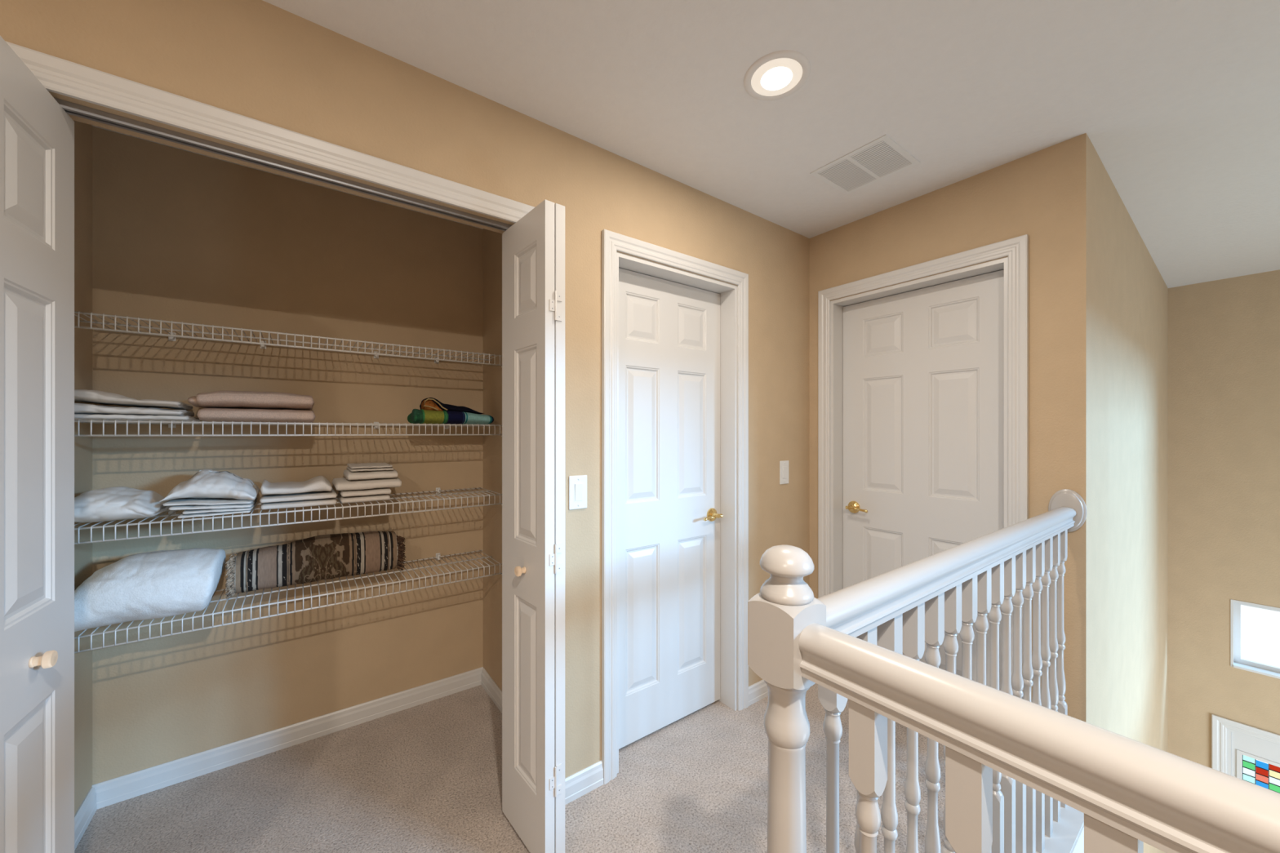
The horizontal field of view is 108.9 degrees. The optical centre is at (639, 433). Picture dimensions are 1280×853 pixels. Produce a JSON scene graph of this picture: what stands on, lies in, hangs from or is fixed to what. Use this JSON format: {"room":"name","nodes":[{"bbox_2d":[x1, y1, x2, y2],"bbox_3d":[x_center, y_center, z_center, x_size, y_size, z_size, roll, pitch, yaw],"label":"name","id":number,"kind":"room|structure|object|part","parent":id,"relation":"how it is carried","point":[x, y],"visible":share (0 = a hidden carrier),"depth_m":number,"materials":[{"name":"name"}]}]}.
{"room":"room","nodes":[
{"label":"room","id":0,"kind":"room"},
{"bbox_2d":[73,120,92,814],"bbox_3d":[-1.736,0.122,1.247,0.115,2.425,0.858,0,0,-37],"label":"wall","id":1,"kind":"structure","parent":0,"point":[82,131],"depth_m":1.56,"materials":[{"name":"beige paint"}]},
{"bbox_2d":[74,786,97,850],"bbox_3d":[-1.679,1.292,1.280,0.014,0.085,0.844,0,0,-37],"label":"baseboard","id":2,"kind":"structure","parent":1,"relation":"attached to","point":[87,809],"depth_m":1.54,"materials":[{"name":"white paint"}]},
{"bbox_2d":[92,126,483,784],"bbox_3d":[-1.221,0.122,2.235,5.305,2.425,0.115,0,0,-37],"label":"wall","id":3,"kind":"structure","parent":0,"point":[179,235],"depth_m":1.93,"materials":[{"name":"beige paint"}]},
{"bbox_2d":[92,666,483,808],"bbox_3d":[-1.388,1.292,2.031,1.377,0.085,0.014,0,0,-37],"label":"baseboard","id":4,"kind":"structure","parent":3,"relation":"attached to","point":[110,792],"depth_m":1.91,"materials":[{"name":"white paint"}]},
{"bbox_2d":[74,311,502,367],"bbox_3d":[-1.292,-0.348,1.901,1.377,0.069,0.338,0,0,-37],"label":"wire shelf","id":5,"kind":"object","parent":3,"relation":"attached to","point":[172,336],"visible":0.94,"depth_m":1.72,"materials":[{"name":"white metal"}]},
{"bbox_3d":[-1.293,-0.367,1.903,1.357,0.006,0.006,0,0,-37],"label":"rod","id":6,"kind":"part","parent":5,"relation":"part of","materials":[{"name":"white plastic"}]},
{"bbox_3d":[-1.382,-0.367,2.022,1.357,0.006,0.006,0,0,-37],"label":"rod","id":7,"kind":"part","parent":5,"relation":"part of","materials":[{"name":"white plastic"}]},
{"bbox_2d":[74,550,502,653],"bbox_3d":[-1.292,0.641,1.901,1.377,0.069,0.338,0,0,-37],"label":"wire shelf","id":8,"kind":"object","parent":3,"relation":"attached to","point":[438,557],"visible":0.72,"depth_m":1.77,"materials":[{"name":"white metal"}]},
{"bbox_2d":[74,547,226,631],"bbox_3d":[-1.661,0.514,1.566,0.351,0.206,0.351,0,0,-37],"label":"pillow","id":9,"kind":"object","parent":8,"relation":"on","point":[162,584],"visible":0.95,"depth_m":1.46,"materials":[{"name":"white fabric"}]},
{"bbox_2d":[225,531,405,599],"bbox_3d":[-1.341,0.527,1.938,0.607,0.181,0.167,0,0,-38],"label":"throw blanket","id":10,"kind":"object","parent":8,"relation":"on","point":[323,557],"visible":1,"depth_m":1.87,"materials":[{"name":"fabric"}]},
{"bbox_3d":[-1.382,0.623,2.022,1.357,0.006,0.006,0,0,-37],"label":"rod","id":11,"kind":"part","parent":8,"relation":"part of","materials":[{"name":"white plastic"}]},
{"bbox_3d":[-1.293,0.623,1.903,1.357,0.006,0.006,0,0,-37],"label":"rod","id":12,"kind":"part","parent":8,"relation":"part of","materials":[{"name":"white plastic"}]},
{"bbox_2d":[74,487,502,544],"bbox_3d":[-1.292,0.310,1.901,1.377,0.069,0.338,0,0,-37],"label":"wire shelf","id":13,"kind":"object","parent":3,"relation":"attached to","point":[437,491],"visible":0.72,"depth_m":1.72,"materials":[{"name":"white metal"}]},
{"bbox_2d":[74,486,170,522],"bbox_3d":[-1.734,0.233,1.532,0.205,0.107,0.329,0,0,-37],"label":"pillow","id":14,"kind":"object","parent":13,"relation":"on","point":[116,503],"visible":0.88,"depth_m":1.44,"materials":[{"name":"white fabric"}]},
{"bbox_2d":[159,469,259,518],"bbox_3d":[-1.553,0.210,1.671,0.248,0.153,0.288,0,0,-37],"label":"sheet","id":15,"kind":"object","parent":13,"relation":"on","point":[208,492],"visible":1,"depth_m":1.59,"materials":[{"name":"white fabric"}]},
{"bbox_3d":[-1.293,0.292,1.903,1.357,0.006,0.006,0,0,-37],"label":"rod","id":16,"kind":"part","parent":13,"relation":"part of","materials":[{"name":"white plastic"}]},
{"bbox_3d":[-1.199,0.292,1.776,1.357,0.006,0.006,0,0,-37],"label":"rod","id":17,"kind":"part","parent":13,"relation":"part of","materials":[{"name":"white plastic"}]},
{"bbox_2d":[260,497,337,510],"bbox_3d":[-1.373,0.275,1.850,0.240,0.023,0.253,0,0,-37],"label":"folded towel","id":18,"kind":"object","parent":13,"relation":"on","point":[306,503],"visible":0.59,"depth_m":1.75,"materials":[{"name":"beige fabric"}]},
{"bbox_2d":[259,488,337,502],"bbox_3d":[-1.374,0.251,1.850,0.243,0.022,0.253,0,0,-37],"label":"folded towel","id":19,"kind":"object","parent":18,"relation":"on","point":[332,494],"visible":0.77,"depth_m":1.77,"materials":[{"name":"beige fabric"}]},
{"bbox_2d":[260,475,332,494],"bbox_3d":[-1.380,0.207,1.846,0.224,0.057,0.251,0,0,-37],"label":"folded towel","id":20,"kind":"object","parent":19,"relation":"on","point":[319,483],"visible":1,"depth_m":1.77,"materials":[{"name":"beige fabric"}]},
{"bbox_3d":[-1.382,0.292,2.022,1.357,0.006,0.006,0,0,-37],"label":"rod","id":21,"kind":"part","parent":13,"relation":"part of","materials":[{"name":"white plastic"}]},
{"bbox_2d":[337,493,390,503],"bbox_3d":[-1.196,0.273,1.976,0.179,0.027,0.262,0,0,-37],"label":"folded towel","id":22,"kind":"object","parent":13,"relation":"on","point":[384,496],"visible":0.55,"depth_m":1.88,"materials":[{"name":"beige fabric"}]},
{"bbox_2d":[337,487,391,497],"bbox_3d":[-1.193,0.247,1.978,0.182,0.027,0.264,0,0,-37],"label":"folded towel","id":23,"kind":"object","parent":22,"relation":"on","point":[375,491],"visible":0.59,"depth_m":1.88,"materials":[{"name":"beige fabric"}]},
{"bbox_2d":[332,477,401,490],"bbox_3d":[-1.183,0.214,1.982,0.242,0.040,0.268,0,0,-37],"label":"folded towel","id":24,"kind":"object","parent":23,"relation":"on","point":[341,483],"visible":0.77,"depth_m":1.88,"materials":[{"name":"beige fabric"}]},
{"bbox_2d":[343,469,398,479],"bbox_3d":[-1.174,0.176,1.991,0.187,0.036,0.264,0,0,-37],"label":"folded towel","id":25,"kind":"object","parent":24,"relation":"on","point":[349,475],"visible":0.8,"depth_m":1.90,"materials":[{"name":"beige fabric"}]},
{"bbox_2d":[346,466,393,471],"bbox_3d":[-1.178,0.152,1.994,0.160,0.013,0.254,0,0,-37],"label":"washcloth","id":26,"kind":"object","parent":25,"relation":"on","point":[347,467],"visible":0.57,"depth_m":1.90,"materials":[{"name":"beige fabric"}]},
{"bbox_2d":[346,462,392,468],"bbox_3d":[-1.180,0.140,1.994,0.155,0.014,0.251,0,0,-37],"label":"washcloth","id":27,"kind":"object","parent":26,"relation":"on","point":[362,465],"visible":1,"depth_m":1.93,"materials":[{"name":"beige fabric"}]},
{"bbox_2d":[74,419,502,436],"bbox_3d":[-1.292,-0.018,1.901,1.377,0.069,0.338,0,0,-37],"label":"wire shelf","id":28,"kind":"object","parent":3,"relation":"attached to","point":[172,424],"visible":0.92,"depth_m":1.69,"materials":[{"name":"white metal"}]},
{"bbox_2d":[74,403,199,421],"bbox_3d":[-1.720,-0.067,1.577,0.274,0.052,0.281,0,0,-37],"label":"sheet","id":29,"kind":"object","parent":28,"relation":"on","point":[82,411],"visible":0.88,"depth_m":1.48,"materials":[{"name":"white fabric"}]},
{"bbox_2d":[74,389,192,409],"bbox_3d":[-1.726,-0.113,1.569,0.252,0.053,0.281,0,0,-37],"label":"sheet","id":30,"kind":"object","parent":29,"relation":"on","point":[95,397],"visible":0.96,"depth_m":1.47,"materials":[{"name":"beige fabric"}]},
{"bbox_2d":[196,408,315,422],"bbox_3d":[-1.462,-0.066,1.768,0.339,0.050,0.280,0,0,-37],"label":"folded towel","id":31,"kind":"object","parent":28,"relation":"on","point":[219,415],"visible":0.88,"depth_m":1.66,"materials":[{"name":"beige fabric"}]},
{"bbox_2d":[187,391,314,409],"bbox_3d":[-1.473,-0.125,1.760,0.359,0.067,0.280,0,0,-37],"label":"folded towel","id":32,"kind":"object","parent":31,"relation":"on","point":[216,399],"visible":0.97,"depth_m":1.66,"materials":[{"name":"beige fabric"}]},
{"bbox_3d":[-1.293,-0.036,1.903,1.357,0.006,0.006,0,0,-37],"label":"rod","id":33,"kind":"part","parent":28,"relation":"part of","materials":[{"name":"white plastic"}]},
{"bbox_3d":[-1.199,0.008,1.776,1.357,0.006,0.006,0,0,-37],"label":"rod","id":34,"kind":"part","parent":28,"relation":"part of","materials":[{"name":"white plastic"}]},
{"bbox_3d":[-1.199,-0.036,1.776,1.357,0.006,0.006,0,0,-37],"label":"rod","id":35,"kind":"part","parent":28,"relation":"part of","materials":[{"name":"white plastic"}]},
{"bbox_3d":[-1.382,-0.036,2.022,1.357,0.006,0.006,0,0,-37],"label":"rod","id":36,"kind":"part","parent":28,"relation":"part of","materials":[{"name":"white plastic"}]},
{"bbox_2d":[407,397,493,424],"bbox_3d":[-0.891,-0.102,2.153,0.355,0.121,0.203,0,0,-37],"label":"towel","id":37,"kind":"object","parent":28,"relation":"on","point":[432,411],"visible":0.92,"depth_m":2.06,"materials":[{"name":"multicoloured fabric"}]},
{"bbox_2d":[0,0,808,777],"bbox_3d":[-0.928,0.122,1.241,4.590,2.425,0.115,0,0,-37],"label":"wall","id":38,"kind":"structure","parent":0,"point":[261,60],"depth_m":1.65,"materials":[{"name":"beige paint"}]},
{"bbox_2d":[5,40,534,222],"bbox_3d":[-0.811,0.280,1.245,1.279,2.111,0.018,0,0,-37],"label":"trim","id":39,"kind":"structure","parent":38,"relation":"attached to","point":[60,76],"depth_m":1.12,"materials":[{"name":"white paint"}]},
{"bbox_2d":[54,97,511,231],"bbox_3d":[-0.841,-0.705,1.286,1.149,0.016,0.024,0,0,-37],"label":"sliding track","id":40,"kind":"object","parent":38,"relation":"attached to","point":[73,108],"visible":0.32,"depth_m":1.18,"materials":[{"name":"grey metal"}]},
{"bbox_2d":[0,35,74,852],"bbox_3d":[-1.199,0.310,0.879,0.106,2.013,0.314,0,0,-37],"label":"bifold leaf","id":41,"kind":"object","parent":40,"relation":"hanging from","point":[37,134],"visible":1,"depth_m":0.90,"materials":[{"name":"white paint"}]},
{"bbox_3d":[-1.176,-0.486,0.879,0.008,0.213,0.172,0,0,-33],"label":"panel","id":42,"kind":"part","parent":41,"relation":"part of","materials":[{"name":"white paint"}]},
{"bbox_3d":[-1.176,0.037,0.879,0.008,0.625,0.172,0,0,-33],"label":"panel","id":43,"kind":"part","parent":41,"relation":"part of","materials":[{"name":"white paint"}]},
{"bbox_3d":[-1.176,0.824,0.879,0.008,0.578,0.172,0,0,-33],"label":"panel","id":44,"kind":"part","parent":41,"relation":"part of","materials":[{"name":"white paint"}]},
{"bbox_3d":[-1.160,0.442,0.890,0.030,0.031,0.031,0,0,-33],"label":"knob","id":45,"kind":"part","parent":41,"relation":"part of","materials":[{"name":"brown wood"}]},
{"bbox_2d":[502,199,564,852],"bbox_3d":[-0.361,0.310,1.492,0.106,2.013,0.312,0,0,-37],"label":"bifold leaf","id":46,"kind":"object","parent":40,"relation":"hanging from","point":[533,247],"visible":1,"depth_m":1.43,"materials":[{"name":"white paint"}]},
{"bbox_3d":[-0.380,0.438,1.454,0.030,0.031,0.031,0,0,-40],"label":"knob","id":47,"kind":"part","parent":46,"relation":"part of","materials":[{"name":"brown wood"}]},
{"bbox_3d":[-0.364,-0.486,1.464,0.008,0.213,0.154,0,0,-40],"label":"panel","id":48,"kind":"part","parent":46,"relation":"part of","materials":[{"name":"white paint"}]},
{"bbox_3d":[-0.364,0.037,1.464,0.008,0.625,0.154,0,0,-40],"label":"panel","id":49,"kind":"part","parent":46,"relation":"part of","materials":[{"name":"white paint"}]},
{"bbox_3d":[-0.364,0.824,1.464,0.008,0.578,0.154,0,0,-40],"label":"panel","id":50,"kind":"part","parent":46,"relation":"part of","materials":[{"name":"white paint"}]},
{"bbox_3d":[-0.337,0.310,1.514,0.032,2.013,0.305,0,0,-38],"label":"door","id":51,"kind":"part","parent":46,"relation":"part of","materials":[{"name":"white paint"}]},
{"bbox_2d":[568,475,586,510],"bbox_3d":[-0.227,0.218,1.684,0.075,0.123,0.010,0,0,-37],"label":"light switch","id":52,"kind":"object","parent":38,"relation":"attached to","point":[577,484],"visible":1,"depth_m":1.68,"materials":[{"name":"white plastic"}]},
{"bbox_3d":[-0.226,0.218,1.683,0.036,0.069,0.001,0,0,-37],"label":"rocker frame","id":53,"kind":"part","parent":52,"relation":"part of","materials":[{"name":"white plastic"}]},
{"bbox_2d":[564,760,604,804],"bbox_3d":[-0.218,1.292,1.688,0.188,0.085,0.014,0,0,-37],"label":"baseboard","id":54,"kind":"structure","parent":38,"relation":"attached to","point":[590,778],"depth_m":1.69,"materials":[{"name":"white paint"}]},
{"bbox_2d":[601,229,748,784],"bbox_3d":[0.192,0.280,1.990,0.828,2.110,0.018,0,0,-37],"label":"trim","id":55,"kind":"structure","parent":38,"relation":"attached to","point":[612,242],"depth_m":1.77,"materials":[{"name":"white paint"}]},
{"bbox_2d":[617,252,737,773],"bbox_3d":[0.148,0.312,2.050,0.706,2.045,0.129,0,0,-37],"label":"door","id":56,"kind":"structure","parent":38,"relation":"in","point":[677,329],"depth_m":2.10,"materials":[{"name":"white paint"}]},
{"bbox_3d":[0.011,-0.498,1.990,0.185,0.202,0.008,0,0,-37],"label":"panel","id":57,"kind":"part","parent":56,"relation":"part of","materials":[{"name":"white paint"}]},
{"bbox_3d":[0.011,0.007,1.990,0.185,0.588,0.008,0,0,-37],"label":"panel","id":58,"kind":"part","parent":56,"relation":"part of","materials":[{"name":"white paint"}]},
{"bbox_3d":[0.011,0.803,1.990,0.185,0.620,0.008,0,0,-37],"label":"panel","id":59,"kind":"part","parent":56,"relation":"part of","materials":[{"name":"white paint"}]},
{"bbox_3d":[0.244,-0.498,2.164,0.185,0.202,0.008,0,0,-37],"label":"panel","id":60,"kind":"part","parent":56,"relation":"part of","materials":[{"name":"white paint"}]},
{"bbox_3d":[0.244,0.007,2.164,0.185,0.588,0.008,0,0,-37],"label":"panel","id":61,"kind":"part","parent":56,"relation":"part of","materials":[{"name":"white paint"}]},
{"bbox_3d":[0.244,0.803,2.164,0.185,0.620,0.008,0,0,-37],"label":"panel","id":62,"kind":"part","parent":56,"relation":"part of","materials":[{"name":"white paint"}]},
{"bbox_3d":[0.347,0.401,2.175,0.113,0.023,0.019,0,0,-37],"label":"lever","id":63,"kind":"part","parent":56,"relation":"part of","materials":[{"name":"gold metal"}]},
{"bbox_3d":[0.364,0.399,2.218,0.065,0.065,0.048,0,0,-37],"label":"lever handle","id":64,"kind":"part","parent":56,"relation":"part of","materials":[{"name":"gold metal"}]},
{"bbox_2d":[748,679,768,706],"bbox_3d":[0.739,1.292,2.398,0.534,0.085,0.014,0,0,-37],"label":"baseboard","id":65,"kind":"structure","parent":38,"relation":"attached to","point":[758,691],"depth_m":2.28,"materials":[{"name":"white paint"}]},
{"bbox_2d":[779,460,788,484],"bbox_3d":[0.765,0.208,2.420,0.075,0.123,0.010,0,0,-37],"label":"light switch","id":66,"kind":"object","parent":38,"relation":"attached to","point":[784,465],"visible":1,"depth_m":2.41,"materials":[{"name":"white plastic"}]},
{"bbox_2d":[483,228,502,690],"bbox_3d":[-0.548,0.122,2.129,0.090,2.425,0.858,0,0,-37],"label":"wall","id":67,"kind":"structure","parent":0,"point":[492,241],"depth_m":2.31,"materials":[{"name":"beige paint"}]},
{"bbox_2d":[480,667,502,713],"bbox_3d":[-0.585,1.292,2.093,0.014,0.085,0.844,0,0,-37],"label":"baseboard","id":68,"kind":"structure","parent":67,"relation":"attached to","point":[493,691],"depth_m":2.30,"materials":[{"name":"white paint"}]},
{"bbox_2d":[74,683,945,852],"bbox_3d":[0.029,1.345,0.551,5.305,0.020,4.350,0,0,-37],"label":"floor","id":69,"kind":"structure","parent":0,"point":[426,777],"depth_m":1.68,"materials":[{"name":"beige carpet"}]},
{"bbox_2d":[91,0,1279,288],"bbox_3d":[0.967,-1.140,1.185,7.765,0.100,4.450,0,0,-37],"label":"ceiling","id":70,"kind":"structure","parent":0,"point":[1178,101],"depth_m":1.43,"materials":[{"name":"paint"}]},
{"bbox_2d":[743,49,810,100],"bbox_3d":[0.417,-1.086,1.400,0.196,0.008,0.196,0,0,-37],"label":"recessed light","id":71,"kind":"object","parent":70,"relation":"in","point":[775,75],"visible":1,"depth_m":1.39,"materials":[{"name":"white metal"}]},
{"bbox_2d":[809,134,919,195],"bbox_3d":[0.919,-1.088,1.879,0.286,0.004,0.310,0,0,-37],"label":"ceiling vent","id":72,"kind":"object","parent":70,"relation":"in","point":[882,157],"visible":1,"depth_m":1.86,"materials":[{"name":"white metal"}]},
{"bbox_2d":[808,133,1093,724],"bbox_3d":[1.296,0.133,2.192,0.115,2.445,1.239,0,0,-37],"label":"wall","id":73,"kind":"structure","parent":0,"point":[1046,195],"depth_m":1.76,"materials":[{"name":"beige paint"}]},
{"bbox_2d":[830,257,1008,690],"bbox_3d":[1.306,0.312,2.191,0.129,2.045,0.774,0,0,-37],"label":"door","id":74,"kind":"structure","parent":73,"relation":"in","point":[919,367],"depth_m":2.19,"materials":[{"name":"white paint"}]},
{"bbox_3d":[1.129,0.397,2.440,0.048,0.065,0.065,0,0,-37],"label":"lever handle","id":75,"kind":"part","parent":74,"relation":"part of","materials":[{"name":"gold metal"}]},
{"bbox_3d":[1.133,0.399,2.394,0.019,0.023,0.113,0,0,-37],"label":"lever","id":76,"kind":"part","parent":74,"relation":"part of","materials":[{"name":"gold metal"}]},
{"bbox_3d":[1.240,-0.498,2.338,0.008,0.202,0.201,0,0,-37],"label":"panel","id":77,"kind":"part","parent":74,"relation":"part of","materials":[{"name":"white paint"}]},
{"bbox_3d":[1.240,0.007,2.338,0.008,0.588,0.201,0,0,-37],"label":"panel","id":78,"kind":"part","parent":74,"relation":"part of","materials":[{"name":"white paint"}]},
{"bbox_3d":[1.240,0.803,2.338,0.008,0.620,0.201,0,0,-37],"label":"panel","id":79,"kind":"part","parent":74,"relation":"part of","materials":[{"name":"white paint"}]},
{"bbox_3d":[1.427,0.803,2.085,0.008,0.620,0.201,0,0,-37],"label":"panel","id":80,"kind":"part","parent":74,"relation":"part of","materials":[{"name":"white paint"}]},
{"bbox_3d":[1.427,-0.498,2.085,0.008,0.202,0.201,0,0,-37],"label":"panel","id":81,"kind":"part","parent":74,"relation":"part of","materials":[{"name":"white paint"}]},
{"bbox_3d":[1.427,0.007,2.085,0.008,0.588,0.201,0,0,-37],"label":"panel","id":82,"kind":"part","parent":74,"relation":"part of","materials":[{"name":"white paint"}]},
{"bbox_2d":[817,234,1028,698],"bbox_3d":[1.247,0.280,2.147,0.018,2.110,0.896,0,0,-37],"label":"trim","id":83,"kind":"structure","parent":73,"relation":"attached to","point":[1016,249],"depth_m":1.88,"materials":[{"name":"white paint"}]},
{"bbox_2d":[1035,804,1084,852],"bbox_3d":[1.514,1.335,0.326,1.760,0.024,2.218,0,0,-37],"label":"trim","id":84,"kind":"structure","parent":73,"relation":"attached to","point":[1065,837],"depth_m":1.51,"materials":[{"name":"white paint"}]},
{"bbox_2d":[747,488,1279,852],"bbox_3d":[1.523,0.750,0.334,1.759,1.163,2.220,0,0,-37],"label":"stair railing","id":85,"kind":"object","parent":84,"relation":"on","point":[1011,762],"visible":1,"depth_m":0.65,"materials":[{"name":"white paint"}]},
{"bbox_3d":[0.219,0.750,0.683,0.080,1.163,0.080,0,0,-37],"label":"newel post","id":86,"kind":"part","parent":85,"relation":"part of","materials":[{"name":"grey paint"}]},
{"bbox_3d":[0.911,0.305,1.198,1.653,0.067,0.057,0,0,-37],"label":"handrail","id":87,"kind":"part","parent":85,"relation":"part of","materials":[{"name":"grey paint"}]},
{"bbox_3d":[0.876,0.305,-0.201,0.057,0.067,2.132,0,0,-37],"label":"handrail","id":88,"kind":"part","parent":85,"relation":"part of","materials":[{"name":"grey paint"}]},
{"bbox_2d":[1075,832,1084,852],"bbox_3d":[1.564,1.492,0.301,1.710,0.287,2.118,0,0,-37],"label":"trim","id":89,"kind":"structure","parent":73,"relation":"attached to","point":[1080,849],"depth_m":1.58,"materials":[{"name":"white paint"}]},
{"bbox_2d":[1093,146,1168,852],"bbox_3d":[2.084,1.512,2.078,4.665,5.205,0.115,0,0,-37],"label":"wall","id":90,"kind":"structure","parent":0,"point":[1131,293],"depth_m":2.22,"materials":[{"name":"beige paint"}]},
{"bbox_2d":[1168,269,1279,768],"bbox_3d":[4.003,1.512,3.503,0.115,5.205,4.350,0,0,-37],"label":"wall","id":91,"kind":"structure","parent":0,"point":[1224,335],"depth_m":3.26,"materials":[{"name":"beige paint"}]},
{"bbox_2d":[1211,714,1279,773],"bbox_3d":[4.413,3.064,2.839,0.018,2.102,1.083,0,0,-37],"label":"trim","id":92,"kind":"structure","parent":91,"relation":"attached to","point":[1220,725],"depth_m":3.23,"materials":[{"name":"white paint"}]},
{"bbox_2d":[1226,728,1279,793],"bbox_3d":[4.467,3.096,2.879,0.115,2.038,0.955,0,0,-37],"label":"door","id":93,"kind":"structure","parent":91,"relation":"in","point":[1239,744],"depth_m":3.15,"materials":[{"name":"white paint"}]},
{"bbox_3d":[4.249,2.315,3.126,0.004,0.042,0.050,0,0,-37],"label":"stained pane","id":94,"kind":"part","parent":93,"relation":"part of","materials":[{"name":"red glass"}]},
{"bbox_3d":[4.281,2.257,3.083,0.004,0.042,0.050,0,0,-37],"label":"stained pane","id":95,"kind":"part","parent":93,"relation":"part of","materials":[{"name":"red glass"}]},
{"bbox_2d":[1230,599,1279,679],"bbox_3d":[4.557,1.402,2.735,0.112,0.470,1.257,0,0,-37],"label":"window","id":96,"kind":"structure","parent":91,"relation":"in","point":[1236,661],"depth_m":3.21,"materials":[{"name":"white paint"}]}
]}

